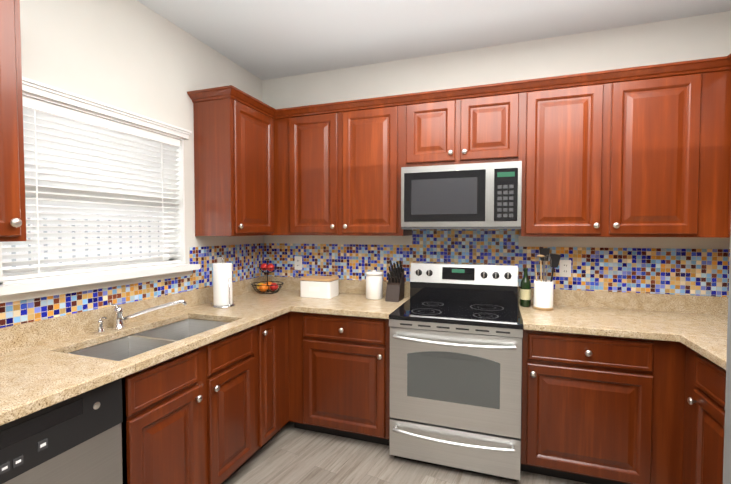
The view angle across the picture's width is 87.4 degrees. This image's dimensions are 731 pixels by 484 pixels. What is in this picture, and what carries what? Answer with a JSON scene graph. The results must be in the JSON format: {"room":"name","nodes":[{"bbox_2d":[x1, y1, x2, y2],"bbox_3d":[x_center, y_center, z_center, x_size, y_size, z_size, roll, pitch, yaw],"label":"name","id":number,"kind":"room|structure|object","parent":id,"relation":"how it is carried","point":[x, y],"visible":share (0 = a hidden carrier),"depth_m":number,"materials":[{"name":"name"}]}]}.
{"room":"kitchen","nodes":[
{"label":"kitchen","id":0,"kind":"room"},
{"bbox_2d":[20,0,263,263],"bbox_3d":[-1.830,0.026,0.997,0.150,2.760,5.500,1,2,19],"label":"wall","id":1,"kind":"structure","parent":0,"point":[136,56],"depth_m":2.18,"materials":[{"name":"paint"}]},
{"bbox_2d":[0,0,25,241],"bbox_3d":[-1.514,-0.460,1.164,0.322,0.930,0.650,1,2,19],"label":"upper cabinet","id":2,"kind":"object","parent":1,"relation":"attached to","point":[12,204],"visible":1,"depth_m":1.37,"materials":[{"name":"brown wood"}]},
{"bbox_2d":[0,77,199,302],"bbox_3d":[-1.411,-0.244,2.092,0.225,0.969,1.118,1,2,19],"label":"window","id":3,"kind":"structure","parent":1,"relation":"in","point":[24,289],"depth_m":2.01,"materials":[{"name":"white"}]},
{"bbox_2d":[2,95,180,280],"bbox_3d":[-1.414,-0.255,2.093,0.068,0.813,0.978,1,2,19],"label":"window blinds","id":4,"kind":"object","parent":3,"relation":"attached to","point":[58,135],"visible":0.88,"depth_m":2.01,"materials":[{"name":"white plastic"}]},
{"bbox_2d":[0,243,263,354],"bbox_3d":[-1.445,0.267,1.862,0.020,0.413,3.270,1,2,19],"label":"backsplash","id":5,"kind":"structure","parent":1,"relation":"attached to","point":[24,324],"depth_m":2.12,"materials":[{"name":"tile"}]},
{"bbox_2d":[217,257,223,262],"bbox_3d":[-1.090,0.171,2.888,0.008,0.116,0.072,1,2,19],"label":"electrical outlet","id":6,"kind":"object","parent":1,"relation":"attached to","point":[219,260],"visible":0.27,"depth_m":2.87,"materials":[{"name":"white plastic"}]},
{"bbox_2d":[193,98,273,235],"bbox_3d":[-0.878,-0.517,2.965,0.352,0.930,0.821,1,2,19],"label":"upper cabinet","id":7,"kind":"object","parent":1,"relation":"attached to","point":[234,164],"visible":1,"depth_m":2.61,"materials":[{"name":"brown wood"}]},
{"bbox_2d":[215,85,274,117],"bbox_3d":[-0.814,-0.984,2.693,0.078,0.060,0.493,1,2,19],"label":"crown molding","id":8,"kind":"structure","parent":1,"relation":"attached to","point":[224,92],"depth_m":2.61,"materials":[{"name":"brown wood"}]},
{"bbox_2d":[223,421,587,483],"bbox_3d":[-0.109,1.474,0.451,3.790,0.100,5.500,1,2,19],"label":"floor","id":9,"kind":"structure","parent":0,"point":[288,453],"depth_m":2.32,"materials":[{"name":"grey wood"}]},
{"bbox_2d":[0,378,122,483],"bbox_3d":[-1.312,0.960,1.312,0.585,0.872,0.594,1,2,19],"label":"dishwasher","id":10,"kind":"object","parent":9,"relation":"on","point":[77,439],"visible":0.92,"depth_m":1.30,"materials":[{"name":"grey metal"}]},
{"bbox_2d":[169,313,288,468],"bbox_3d":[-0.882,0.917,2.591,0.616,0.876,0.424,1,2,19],"label":"base cabinet","id":11,"kind":"object","parent":9,"relation":"on","point":[216,412],"depth_m":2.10,"materials":[{"name":"brown wood"}]},
{"bbox_2d":[0,290,299,425],"bbox_3d":[-1.137,0.485,1.767,0.628,0.038,3.279,1,2,19],"label":"countertop","id":12,"kind":"structure","parent":11,"relation":"on","point":[37,378],"depth_m":1.55,"materials":[{"name":"stone"}]},
{"bbox_2d":[96,299,186,333],"bbox_3d":[-1.189,0.381,2.049,0.272,0.151,0.353,1,2,19],"label":"faucet","id":13,"kind":"object","parent":12,"relation":"on","point":[119,318],"visible":1,"depth_m":2.02,"materials":[{"name":"silver metal"}]},
{"bbox_2d":[69,319,228,360],"bbox_3d":[-1.053,0.595,1.980,0.461,0.190,0.810,1,2,19],"label":"sink","id":14,"kind":"object","parent":12,"relation":"in","point":[123,348],"visible":0.17,"depth_m":2.01,"materials":[{"name":"metal"}]},
{"bbox_2d":[211,258,234,307],"bbox_3d":[-0.975,0.273,2.615,0.156,0.331,0.156,1,2,19],"label":"paper towel holder","id":15,"kind":"object","parent":12,"relation":"on","point":[222,284],"visible":0.98,"depth_m":2.56,"materials":[{"name":"white paper"}]},
{"bbox_2d":[251,259,282,293],"bbox_3d":[-0.815,0.281,3.179,0.263,0.277,0.263,1,2,19],"label":"fruit basket","id":16,"kind":"object","parent":12,"relation":"on","point":[268,286],"visible":1,"depth_m":3.15,"materials":[{"name":"brown metal"}]},
{"bbox_2d":[232,289,299,304],"bbox_3d":[-0.692,0.446,3.009,0.360,0.038,0.639,1,2,19],"label":"countertop","id":17,"kind":"structure","parent":11,"relation":"on","point":[282,295],"depth_m":3.00,"materials":[{"name":"stone"}]},
{"bbox_2d":[288,293,409,318],"bbox_3d":[-0.076,0.453,2.798,0.702,0.038,0.639,1,2,19],"label":"countertop","id":18,"kind":"structure","parent":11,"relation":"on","point":[345,304],"depth_m":2.64,"materials":[{"name":"stone"}]},
{"bbox_2d":[300,275,338,298],"bbox_3d":[-0.361,0.352,3.020,0.263,0.147,0.196,1,2,19],"label":"bread box","id":19,"kind":"object","parent":18,"relation":"on","point":[314,286],"visible":1,"depth_m":2.94,"materials":[{"name":"white ceramic"}]},
{"bbox_2d":[366,270,382,299],"bbox_3d":[0.066,0.321,2.919,0.132,0.216,0.132,1,2,19],"label":"canister","id":20,"kind":"object","parent":18,"relation":"on","point":[374,284],"visible":1,"depth_m":2.87,"materials":[{"name":"white ceramic"}]},
{"bbox_2d":[385,260,403,301],"bbox_3d":[0.219,0.283,2.853,0.100,0.296,0.184,1,2,19],"label":"knife block","id":21,"kind":"object","parent":18,"relation":"on","point":[395,289],"visible":1,"depth_m":2.81,"materials":[{"name":"brown wood"}]},
{"bbox_2d":[288,311,389,445],"bbox_3d":[-0.096,0.910,2.835,0.753,0.876,0.643,1,2,19],"label":"base cabinet","id":22,"kind":"object","parent":9,"relation":"on","point":[339,375],"visible":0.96,"depth_m":2.50,"materials":[{"name":"brown wood"}]},
{"bbox_2d":[389,262,522,480],"bbox_3d":[0.603,0.765,2.519,0.760,1.185,0.734,1,2,19],"label":"range","id":23,"kind":"object","parent":9,"relation":"on","point":[456,333],"visible":1,"depth_m":2.26,"materials":[{"name":"grey metal"}]},
{"bbox_2d":[521,329,685,483],"bbox_3d":[1.351,0.926,2.336,0.767,0.876,0.643,1,2,19],"label":"base cabinet","id":24,"kind":"object","parent":9,"relation":"on","point":[596,409],"visible":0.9,"depth_m":2.01,"materials":[{"name":"brown wood"}]},
{"bbox_2d":[518,303,675,341],"bbox_3d":[1.325,0.468,2.322,0.718,0.038,0.628,1,2,19],"label":"countertop","id":25,"kind":"structure","parent":24,"relation":"on","point":[625,323],"depth_m":2.16,"materials":[{"name":"stone"}]},
{"bbox_2d":[520,268,530,306],"bbox_3d":[1.089,0.307,2.604,0.067,0.263,0.067,1,2,19],"label":"oil bottle","id":26,"kind":"object","parent":25,"relation":"on","point":[525,292],"visible":1,"depth_m":2.58,"materials":[{"name":"green glass"}]},
{"bbox_2d":[531,248,560,310],"bbox_3d":[1.186,0.241,2.521,0.179,0.400,0.120,1,2,19],"label":"utensil crock","id":27,"kind":"object","parent":25,"relation":"on","point":[543,293],"visible":1,"depth_m":2.49,"materials":[{"name":"white ceramic"}]},
{"bbox_2d":[682,346,725,483],"bbox_3d":[1.703,0.957,1.344,0.646,0.876,1.100,1,2,19],"label":"base cabinet","id":28,"kind":"object","parent":9,"relation":"on","point":[704,418],"visible":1,"depth_m":1.74,"materials":[{"name":"brown wood"}]},
{"bbox_2d":[640,310,727,369],"bbox_3d":[1.790,0.490,1.606,0.628,0.038,1.679,1,2,19],"label":"countertop","id":29,"kind":"structure","parent":28,"relation":"on","point":[705,334],"depth_m":1.99,"materials":[{"name":"stone"}]},
{"bbox_2d":[723,227,730,483],"bbox_3d":[1.198,0.551,0.434,0.965,1.745,0.915,1,2,19],"label":"refrigerator","id":30,"kind":"object","parent":9,"relation":"on","point":[727,458],"visible":1,"depth_m":0.99,"materials":[{"name":"grey"}]},
{"bbox_2d":[137,0,730,79],"bbox_3d":[-0.109,-1.385,0.360,3.790,0.100,5.500,1,2,19],"label":"ceiling","id":31,"kind":"structure","parent":0,"point":[266,39],"depth_m":2.46,"materials":[{"name":"paint"}]},
{"bbox_2d":[264,11,730,248],"bbox_3d":[0.771,-0.036,2.930,3.450,2.760,0.150,1,2,19],"label":"wall","id":32,"kind":"structure","parent":0,"point":[706,36],"depth_m":2.69,"materials":[{"name":"paint"}]},
{"bbox_2d":[294,256,301,269],"bbox_3d":[-0.581,0.182,3.311,0.072,0.116,0.008,1,2,19],"label":"electrical outlet","id":33,"kind":"object","parent":32,"relation":"attached to","point":[298,262],"visible":1,"depth_m":3.31,"materials":[{"name":"white plastic"}]},
{"bbox_2d":[274,105,411,235],"bbox_3d":[-0.183,-0.518,2.989,1.048,0.930,0.322,1,2,19],"label":"upper cabinet","id":34,"kind":"object","parent":32,"relation":"attached to","point":[339,174],"depth_m":2.83,"materials":[{"name":"brown wood"}]},
{"bbox_2d":[406,92,525,166],"bbox_3d":[0.677,-0.744,2.686,0.770,0.459,0.322,1,2,19],"label":"upper cabinet","id":35,"kind":"object","parent":32,"relation":"attached to","point":[489,129],"depth_m":2.52,"materials":[{"name":"brown wood"}]},
{"bbox_2d":[401,161,521,228],"bbox_3d":[0.659,-0.297,2.648,0.760,0.421,0.433,1,2,19],"label":"microwave","id":36,"kind":"object","parent":35,"relation":"attached to","point":[474,196],"visible":1,"depth_m":2.47,"materials":[{"name":"grey metal"}]},
{"bbox_2d":[264,229,729,314],"bbox_3d":[0.734,0.192,2.860,3.490,0.610,0.020,1,2,19],"label":"backsplash","id":37,"kind":"structure","parent":32,"relation":"attached to","point":[675,280],"depth_m":2.65,"materials":[{"name":"tile"}]},
{"bbox_2d":[272,57,726,119],"bbox_3d":[0.632,-0.978,2.526,2.920,0.060,0.078,1,2,19],"label":"crown molding","id":38,"kind":"structure","parent":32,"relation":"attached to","point":[708,65],"depth_m":2.40,"materials":[{"name":"brown wood"}]},
{"bbox_2d":[559,260,570,276],"bbox_3d":[1.376,0.182,2.637,0.072,0.116,0.008,1,2,19],"label":"electrical outlet","id":39,"kind":"object","parent":32,"relation":"attached to","point":[564,268],"visible":0.96,"depth_m":2.63,"materials":[{"name":"white plastic"}]},
{"bbox_2d":[519,70,730,237],"bbox_3d":[1.543,-0.499,2.396,1.062,0.930,0.322,1,2,19],"label":"upper cabinet","id":40,"kind":"object","parent":32,"relation":"attached to","point":[644,158],"depth_m":2.23,"materials":[{"name":"brown wood"}]},
{"bbox_2d":[723,54,730,69],"bbox_3d":[1.734,-0.942,1.371,0.081,0.060,1.335,1,2,19],"label":"upper cabinet","id":41,"kind":"object","parent":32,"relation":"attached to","point":[726,59],"depth_m":2.06,"materials":[{"name":"brown wood"}]},
{"bbox_2d":[728,147,730,237],"bbox_3d":[2.013,-0.477,1.700,0.322,0.930,0.671,1,2,19],"label":"upper cabinet","id":42,"kind":"object","parent":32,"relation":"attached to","point":[729,220],"visible":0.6,"depth_m":2.04,"materials":[{"name":"brown wood"}]},
{"label":"outside","id":43,"kind":"structure","parent":0,"visible":0},
{"bbox_2d":[2,157,163,267],"bbox_3d":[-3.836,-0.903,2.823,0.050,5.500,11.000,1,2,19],"label":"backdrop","id":44,"kind":"structure","parent":43,"point":[25,252],"depth_m":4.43,"materials":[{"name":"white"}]}
]}

